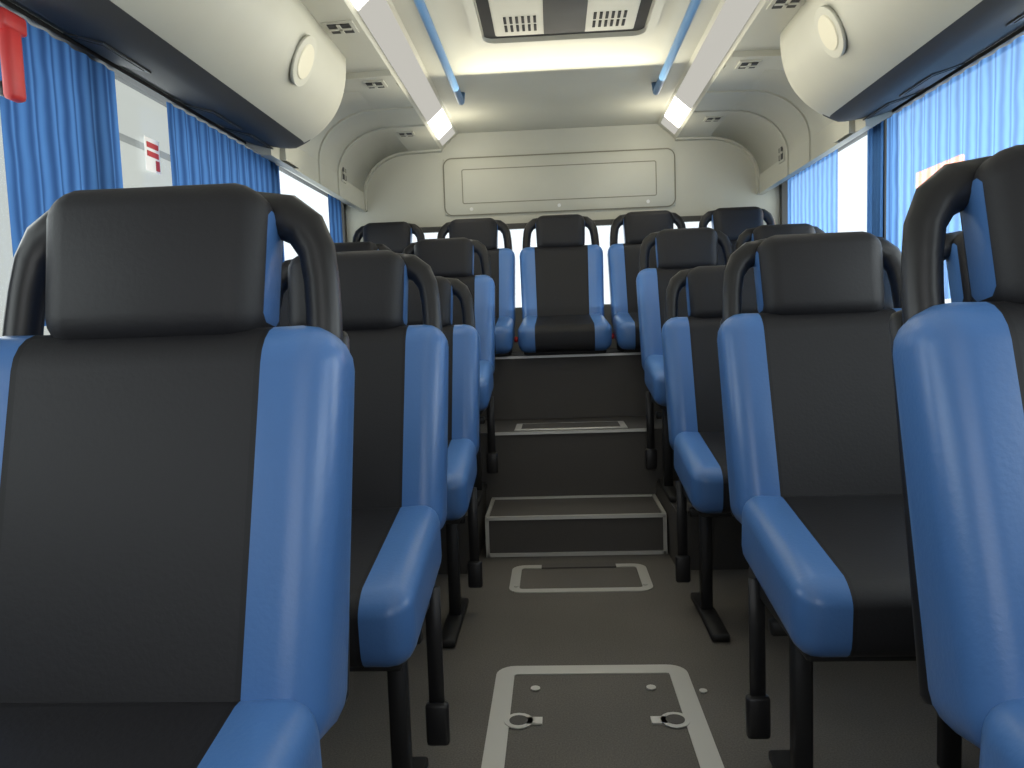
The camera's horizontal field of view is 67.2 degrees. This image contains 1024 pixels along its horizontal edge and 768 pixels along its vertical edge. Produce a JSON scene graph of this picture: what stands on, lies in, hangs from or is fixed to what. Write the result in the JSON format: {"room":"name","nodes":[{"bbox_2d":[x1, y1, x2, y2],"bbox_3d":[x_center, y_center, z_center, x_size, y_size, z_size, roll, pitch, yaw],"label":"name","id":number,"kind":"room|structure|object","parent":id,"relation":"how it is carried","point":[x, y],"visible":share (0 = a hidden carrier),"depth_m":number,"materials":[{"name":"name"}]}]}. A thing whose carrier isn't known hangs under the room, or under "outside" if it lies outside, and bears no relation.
{"room":"bus interior","nodes":[
{"label":"bus interior","id":0,"kind":"room"},
{"bbox_2d":[114,73,346,241],"bbox_3d":[-1.128,-0.162,1.480,0.050,2.015,6.150,-2,4,3],"label":"wall","id":1,"kind":"structure","parent":0,"point":[117,77],"depth_m":3.56,"materials":[{"name":"grey"}]},
{"bbox_2d":[0,7,26,102],"bbox_3d":[-1.053,-0.684,1.611,0.046,0.180,0.075,-2,4,3],"label":"hammer","id":2,"kind":"object","parent":1,"relation":"attached to","point":[13,27],"visible":1,"depth_m":1.60,"materials":[{"name":"red plastic"}]},
{"bbox_2d":[0,0,346,204],"bbox_3d":[-1.111,-0.803,1.429,0.022,0.012,6.030,-2,4,3],"label":"rail","id":3,"kind":"object","parent":1,"relation":"attached to","point":[32,20],"visible":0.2,"depth_m":2.08,"materials":[{"name":"grey metal"}]},
{"bbox_2d":[0,5,122,325],"bbox_3d":[-1.072,-0.485,1.879,0.016,0.685,0.460,-2,4,3],"label":"window curtain","id":4,"kind":"object","parent":3,"relation":"hanging from","point":[64,138],"visible":0.48,"depth_m":1.82,"materials":[{"name":"blue fabric"}]},
{"bbox_2d":[166,102,284,262],"bbox_3d":[-1.018,-0.563,2.869,0.016,0.685,0.970,-2,4,3],"label":"window curtain","id":5,"kind":"object","parent":3,"relation":"hanging from","point":[200,154],"visible":0.21,"depth_m":2.66,"materials":[{"name":"blue fabric"}]},
{"bbox_2d":[328,194,342,242],"bbox_3d":[-0.946,-0.667,4.193,0.016,0.685,0.250,-2,4,3],"label":"window curtain","id":6,"kind":"object","parent":3,"relation":"hanging from","point":[334,205],"visible":0.32,"depth_m":4.17,"materials":[{"name":"blue fabric"}]},
{"bbox_3d":[-1.077,-0.517,2.660,0.006,0.780,1.210,-2,4,3],"label":"window","id":7,"kind":"structure","parent":1,"relation":"in","visible":0},
{"bbox_2d":[144,136,160,174],"bbox_3d":[-1.089,-0.693,2.336,0.004,0.100,0.085,-2,4,3],"label":"window sticker","id":8,"kind":"object","parent":7,"relation":"attached to","point":[152,154],"visible":1,"depth_m":2.33,"materials":[{"name":"white paper"}]},
{"bbox_2d":[351,0,454,145],"bbox_3d":[-0.505,-1.148,1.525,0.078,0.071,5.558,-2,4,3],"label":"ceiling light","id":9,"kind":"object","parent":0,"point":[379,18],"depth_m":3.00,"materials":[{"name":"white plastic"}]},
{"bbox_2d":[391,0,720,133],"bbox_3d":[0.088,-1.234,1.330,2.560,0.060,6.150,-2,4,3],"label":"ceiling","id":10,"kind":"structure","parent":0,"point":[596,83],"depth_m":3.38,"materials":[{"name":"white plastic"}]},
{"bbox_2d":[244,0,457,211],"bbox_3d":[-0.817,-0.989,1.399,0.710,0.455,6.050,-2,4,3],"label":"panel","id":11,"kind":"object","parent":10,"relation":"attached to","point":[361,136],"visible":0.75,"depth_m":3.51,"materials":[{"name":"white plastic"}]},
{"bbox_2d":[8,0,358,148],"bbox_3d":[-0.889,-0.888,0.707,0.551,0.338,4.630,-2,4,3],"label":"compartment","id":12,"kind":"object","parent":11,"relation":"attached to","point":[266,72],"visible":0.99,"depth_m":2.14,"materials":[{"name":"grey plastic"}]},
{"bbox_2d":[341,167,346,183],"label":"air vent","id":13,"kind":"object","parent":11,"relation":"attached to","point":[343,171],"depth_m":3.94,"materials":[{"name":"grey plastic"}]},
{"bbox_2d":[362,80,387,88],"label":"air vent","id":14,"kind":"object","parent":11,"relation":"attached to","point":[372,84],"depth_m":3.07,"materials":[{"name":"grey plastic"}]},
{"bbox_2d":[396,131,415,136],"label":"air vent","id":15,"kind":"object","parent":11,"relation":"attached to","point":[406,133],"depth_m":3.95,"materials":[{"name":"grey plastic"}]},
{"bbox_2d":[413,0,464,104],"bbox_3d":[-0.303,-1.241,2.380,0.032,0.074,2.525,-2,4,3],"label":"handrail","id":16,"kind":"object","parent":10,"relation":"attached to","point":[421,6],"depth_m":2.86,"materials":[{"name":"blue metal"}]},
{"bbox_2d":[462,0,665,46],"bbox_3d":[0.175,-1.280,2.522,0.680,0.035,0.880,-2,4,3],"label":"air conditioner","id":17,"kind":"object","parent":10,"relation":"attached to","point":[503,22],"visible":1,"depth_m":2.73,"materials":[{"name":"grey plastic"}]},
{"bbox_2d":[651,0,700,94],"bbox_3d":[0.595,-1.269,2.329,0.032,0.074,2.525,-2,4,3],"label":"handrail","id":18,"kind":"object","parent":10,"relation":"attached to","point":[693,6],"depth_m":2.91,"materials":[{"name":"blue metal"}]},
{"bbox_2d":[657,0,894,194],"bbox_3d":[1.009,-1.045,1.294,0.710,0.455,6.050,-2,4,3],"label":"panel","id":19,"kind":"object","parent":10,"relation":"attached to","point":[761,112],"visible":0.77,"depth_m":3.46,"materials":[{"name":"white plastic"}]},
{"bbox_2d":[703,116,722,121],"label":"air vent","id":20,"kind":"object","parent":19,"relation":"attached to","point":[708,118],"depth_m":3.86,"materials":[{"name":"grey plastic"}]},
{"bbox_2d":[735,60,761,68],"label":"air vent","id":21,"kind":"object","parent":19,"relation":"attached to","point":[745,64],"depth_m":2.98,"materials":[{"name":"grey plastic"}]},
{"bbox_2d":[778,147,784,163],"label":"air vent","id":22,"kind":"object","parent":19,"relation":"attached to","point":[781,154],"depth_m":3.82,"materials":[{"name":"grey plastic"}]},
{"bbox_2d":[766,0,1023,121],"bbox_3d":[1.008,-0.947,0.599,0.551,0.338,4.630,-2,4,3],"label":"compartment","id":23,"kind":"object","parent":19,"relation":"attached to","point":[846,60],"visible":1,"depth_m":2.26,"materials":[{"name":"grey plastic"}]},
{"bbox_2d":[345,124,779,351],"bbox_3d":[0.290,-0.438,4.440,2.560,2.015,0.060,-2,4,3],"label":"wall","id":24,"kind":"structure","parent":0,"point":[711,175],"depth_m":4.36,"materials":[{"name":"grey plastic"}]},
{"bbox_2d":[443,148,675,215],"bbox_3d":[0.264,-1.141,4.360,1.312,0.327,0.012,-2,4,3],"label":"access panel","id":25,"kind":"object","parent":24,"relation":"attached to","point":[634,178],"visible":1,"depth_m":4.36,"materials":[{"name":"grey plastic"}]},
{"bbox_2d":[320,539,979,767],"bbox_3d":[0.160,0.829,1.488,2.560,0.050,6.150,-2,4,3],"label":"floor","id":26,"kind":"structure","parent":0,"point":[867,714],"depth_m":1.94,"materials":[{"name":"plastic"}]},
{"bbox_2d":[0,183,354,767],"bbox_3d":[-0.415,0.330,0.722,0.456,1.096,0.673,-2,4,3],"label":"passenger seat","id":27,"kind":"object","parent":26,"relation":"on","point":[176,459],"visible":1,"depth_m":0.83,"materials":[{"name":"black leather"}]},
{"bbox_2d":[280,289,289,326],"bbox_3d":[-0.769,0.205,2.510,0.456,1.096,0.673,-2,4,3],"label":"passenger seat","id":28,"kind":"object","parent":26,"relation":"on","point":[284,318],"visible":0.02,"depth_m":2.66,"materials":[{"name":"black leather"}]},
{"bbox_2d":[278,250,450,767],"bbox_3d":[-0.369,0.265,1.548,0.456,1.096,0.673,-2,4,3],"label":"passenger seat","id":29,"kind":"object","parent":26,"relation":"on","point":[400,432],"visible":0.57,"depth_m":1.62,"materials":[{"name":"black leather"}]},
{"bbox_2d":[407,276,482,647],"bbox_3d":[-0.338,0.192,2.485,0.456,1.096,0.673,-2,4,3],"label":"passenger seat","id":30,"kind":"object","parent":26,"relation":"on","point":[463,340],"visible":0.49,"depth_m":2.55,"materials":[{"name":"black leather"}]},
{"bbox_2d":[438,492,485,573],"bbox_3d":[-0.553,0.590,3.162,0.850,0.220,0.546,-2,4,3],"label":"podium","id":31,"kind":"object","parent":26,"relation":"on","point":[463,532],"visible":0.07,"depth_m":2.87,"materials":[{"name":"grey plastic"}]},
{"bbox_2d":[334,241,390,251],"bbox_3d":[-0.734,-0.077,3.289,0.456,1.096,0.673,-2,4,3],"label":"passenger seat","id":32,"kind":"object","parent":31,"relation":"on","point":[345,246],"visible":0.08,"depth_m":3.45,"materials":[{"name":"black leather"}]},
{"bbox_2d":[402,238,497,505],"bbox_3d":[-0.303,-0.090,3.265,0.456,1.096,0.673,-2,4,3],"label":"passenger seat","id":33,"kind":"object","parent":31,"relation":"on","point":[446,257],"visible":0.44,"depth_m":3.38,"materials":[{"name":"black leather"}]},
{"bbox_2d":[485,494,666,556],"bbox_3d":[0.261,0.585,3.215,0.714,0.163,0.355,-2,4,3],"label":"step","id":34,"kind":"structure","parent":26,"relation":"on","point":[623,524],"depth_m":3.05,"materials":[{"name":"grey plastic"}]},
{"bbox_2d":[480,415,678,512],"bbox_3d":[0.285,0.383,3.925,2.450,0.458,1.105,-2,4,3],"label":"platform","id":35,"kind":"object","parent":26,"relation":"on","point":[584,455],"visible":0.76,"depth_m":3.38,"materials":[{"name":"grey plastic"}]},
{"bbox_2d":[480,348,661,419],"bbox_3d":[0.284,-0.014,4.120,2.448,0.315,0.653,-2,4,3],"label":"platform","id":36,"kind":"object","parent":35,"relation":"on","point":[611,383],"visible":0.36,"depth_m":3.80,"materials":[{"name":"grey plastic"}]},
{"bbox_2d":[352,221,424,252],"bbox_3d":[-0.687,-0.506,4.047,0.465,0.741,0.673,-2,4,3],"label":"passenger seat","id":37,"kind":"object","parent":36,"relation":"on","point":[396,236],"visible":0.16,"depth_m":4.22,"materials":[{"name":"black leather"}]},
{"bbox_2d":[437,218,517,356],"bbox_3d":[-0.210,-0.521,4.019,0.465,0.741,0.673,-2,4,3],"label":"passenger seat","id":38,"kind":"object","parent":36,"relation":"on","point":[484,230],"visible":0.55,"depth_m":4.15,"materials":[{"name":"black leather"}]},
{"bbox_2d":[518,214,611,355],"bbox_3d":[0.267,-0.535,3.992,0.465,0.741,0.673,-2,4,3],"label":"passenger seat","id":39,"kind":"object","parent":36,"relation":"on","point":[562,277],"visible":1,"depth_m":4.10,"materials":[{"name":"black leather"}]},
{"bbox_2d":[607,210,685,351],"bbox_3d":[0.733,-0.550,3.966,0.465,0.741,0.673,-2,4,3],"label":"passenger seat","id":40,"kind":"object","parent":36,"relation":"on","point":[623,258],"visible":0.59,"depth_m":4.10,"materials":[{"name":"black leather"}]},
{"bbox_2d":[699,206,774,265],"bbox_3d":[1.210,-0.564,3.938,0.465,0.741,0.673,-2,4,3],"label":"passenger seat","id":41,"kind":"object","parent":36,"relation":"on","point":[732,221],"visible":0.12,"depth_m":4.11,"materials":[{"name":"black leather"}]},
{"bbox_2d":[509,562,652,592],"bbox_3d":[0.245,0.698,2.789,0.500,0.006,0.310,-2,4,3],"label":"floor hatch","id":42,"kind":"object","parent":26,"relation":"on","point":[644,576],"visible":1,"depth_m":2.77,"materials":[{"name":"silver metal"}]},
{"bbox_2d":[481,664,723,767],"bbox_3d":[0.204,0.784,1.678,0.530,0.006,0.780,-2,4,3],"label":"floor hatch","id":43,"kind":"object","parent":26,"relation":"on","point":[692,717],"visible":1,"depth_m":1.81,"materials":[{"name":"silver metal"}]},
{"bbox_2d":[657,481,748,569],"bbox_3d":[1.043,0.541,3.071,0.850,0.220,0.546,-2,4,3],"label":"podium","id":44,"kind":"object","parent":26,"relation":"on","point":[727,552],"visible":0.14,"depth_m":2.82,"materials":[{"name":"grey plastic"}]},
{"bbox_2d":[636,227,732,501],"bbox_3d":[0.775,-0.123,3.203,0.456,1.096,0.673,-2,4,3],"label":"passenger seat","id":45,"kind":"object","parent":44,"relation":"on","point":[677,250],"visible":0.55,"depth_m":3.33,"materials":[{"name":"black leather"}]},
{"bbox_2d":[735,223,824,250],"bbox_3d":[1.196,-0.136,3.179,0.456,1.096,0.673,-2,4,3],"label":"passenger seat","id":46,"kind":"object","parent":44,"relation":"on","point":[763,231],"visible":0.11,"depth_m":3.35,"materials":[{"name":"black leather"}]},
{"bbox_2d":[661,265,757,641],"bbox_3d":[0.740,0.157,2.443,0.456,1.096,0.673,-2,4,3],"label":"passenger seat","id":47,"kind":"object","parent":26,"relation":"on","point":[689,344],"visible":0.52,"depth_m":2.53,"materials":[{"name":"black leather"}]},
{"bbox_2d":[717,231,961,767],"bbox_3d":[0.684,0.231,1.508,0.456,1.096,0.673,-2,4,3],"label":"passenger seat","id":48,"kind":"object","parent":26,"relation":"on","point":[809,407],"visible":0.77,"depth_m":1.59,"materials":[{"name":"black leather"}]},
{"bbox_2d":[883,268,892,308],"bbox_3d":[1.161,0.145,2.420,0.456,1.096,0.673,-2,4,3],"label":"passenger seat","id":49,"kind":"object","parent":26,"relation":"on","point":[888,303],"visible":0.02,"depth_m":2.56,"materials":[{"name":"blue leather"}]},
{"bbox_2d":[889,145,1023,767],"bbox_3d":[0.657,0.298,0.651,0.456,1.096,0.673,-2,4,3],"label":"passenger seat","id":50,"kind":"object","parent":26,"relation":"on","point":[958,367],"visible":1,"depth_m":0.79,"materials":[{"name":"black leather"}]},
{"bbox_2d":[944,231,971,302],"bbox_3d":[1.110,0.218,1.484,0.456,1.096,0.673,-2,4,3],"label":"passenger seat","id":51,"kind":"object","parent":26,"relation":"on","point":[954,251],"visible":0.11,"depth_m":1.69,"materials":[{"name":"black leather"}]},
{"bbox_2d":[661,0,759,133],"bbox_3d":[0.704,-1.185,1.456,0.078,0.071,5.558,-2,4,3],"label":"ceiling light","id":52,"kind":"object","parent":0,"point":[733,15],"depth_m":3.08,"materials":[{"name":"white plastic"}]},
{"bbox_2d":[779,120,886,238],"bbox_3d":[1.377,-0.238,1.338,0.050,2.015,6.150,-2,4,3],"label":"wall","id":53,"kind":"structure","parent":0,"point":[783,188],"depth_m":3.24,"materials":[{"name":"grey plastic"}]},
{"bbox_2d":[780,26,1023,184],"bbox_3d":[1.315,-0.877,1.291,0.022,0.012,6.030,-2,4,3],"label":"rail","id":54,"kind":"object","parent":53,"relation":"attached to","point":[1009,39],"visible":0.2,"depth_m":2.35,"materials":[{"name":"grey metal"}]},
{"bbox_2d":[788,149,837,232],"bbox_3d":[1.457,-0.718,3.767,0.016,0.685,0.730,-2,4,3],"label":"window curtain","id":55,"kind":"object","parent":54,"relation":"hanging from","point":[812,192],"visible":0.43,"depth_m":3.64,"materials":[{"name":"blue fabric"}]},
{"bbox_2d":[867,121,883,236],"bbox_3d":[1.416,-0.659,3.010,0.016,0.685,0.150,-2,4,3],"label":"window curtain","id":56,"kind":"object","parent":54,"relation":"hanging from","point":[875,134],"visible":0.56,"depth_m":2.99,"materials":[{"name":"blue fabric"}]},
{"bbox_2d":[886,35,1023,298],"bbox_3d":[1.385,-0.615,2.448,0.016,0.685,0.920,-2,4,3],"label":"window curtain","id":57,"kind":"object","parent":54,"relation":"hanging from","point":[979,112],"visible":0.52,"depth_m":2.40,"materials":[{"name":"blue fabric"}]},
{"label":"outside","id":58,"kind":"structure","parent":0,"visible":0},
{"bbox_2d":[0,79,171,336],"bbox_3d":[-3.055,-0.638,2.126,0.020,6.000,14.000,-2,4,3],"label":"wall pillar","id":59,"kind":"structure","parent":58,"point":[139,116],"depth_m":5.81,"materials":[{"name":"white plastic"}]},
{"bbox_2d":[279,135,866,307],"bbox_3d":[0.437,-1.165,7.419,6.000,6.000,0.020,-2,4,3],"label":"windows","id":60,"kind":"structure","parent":58,"point":[852,160],"depth_m":7.36,"materials":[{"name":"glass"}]}
]}

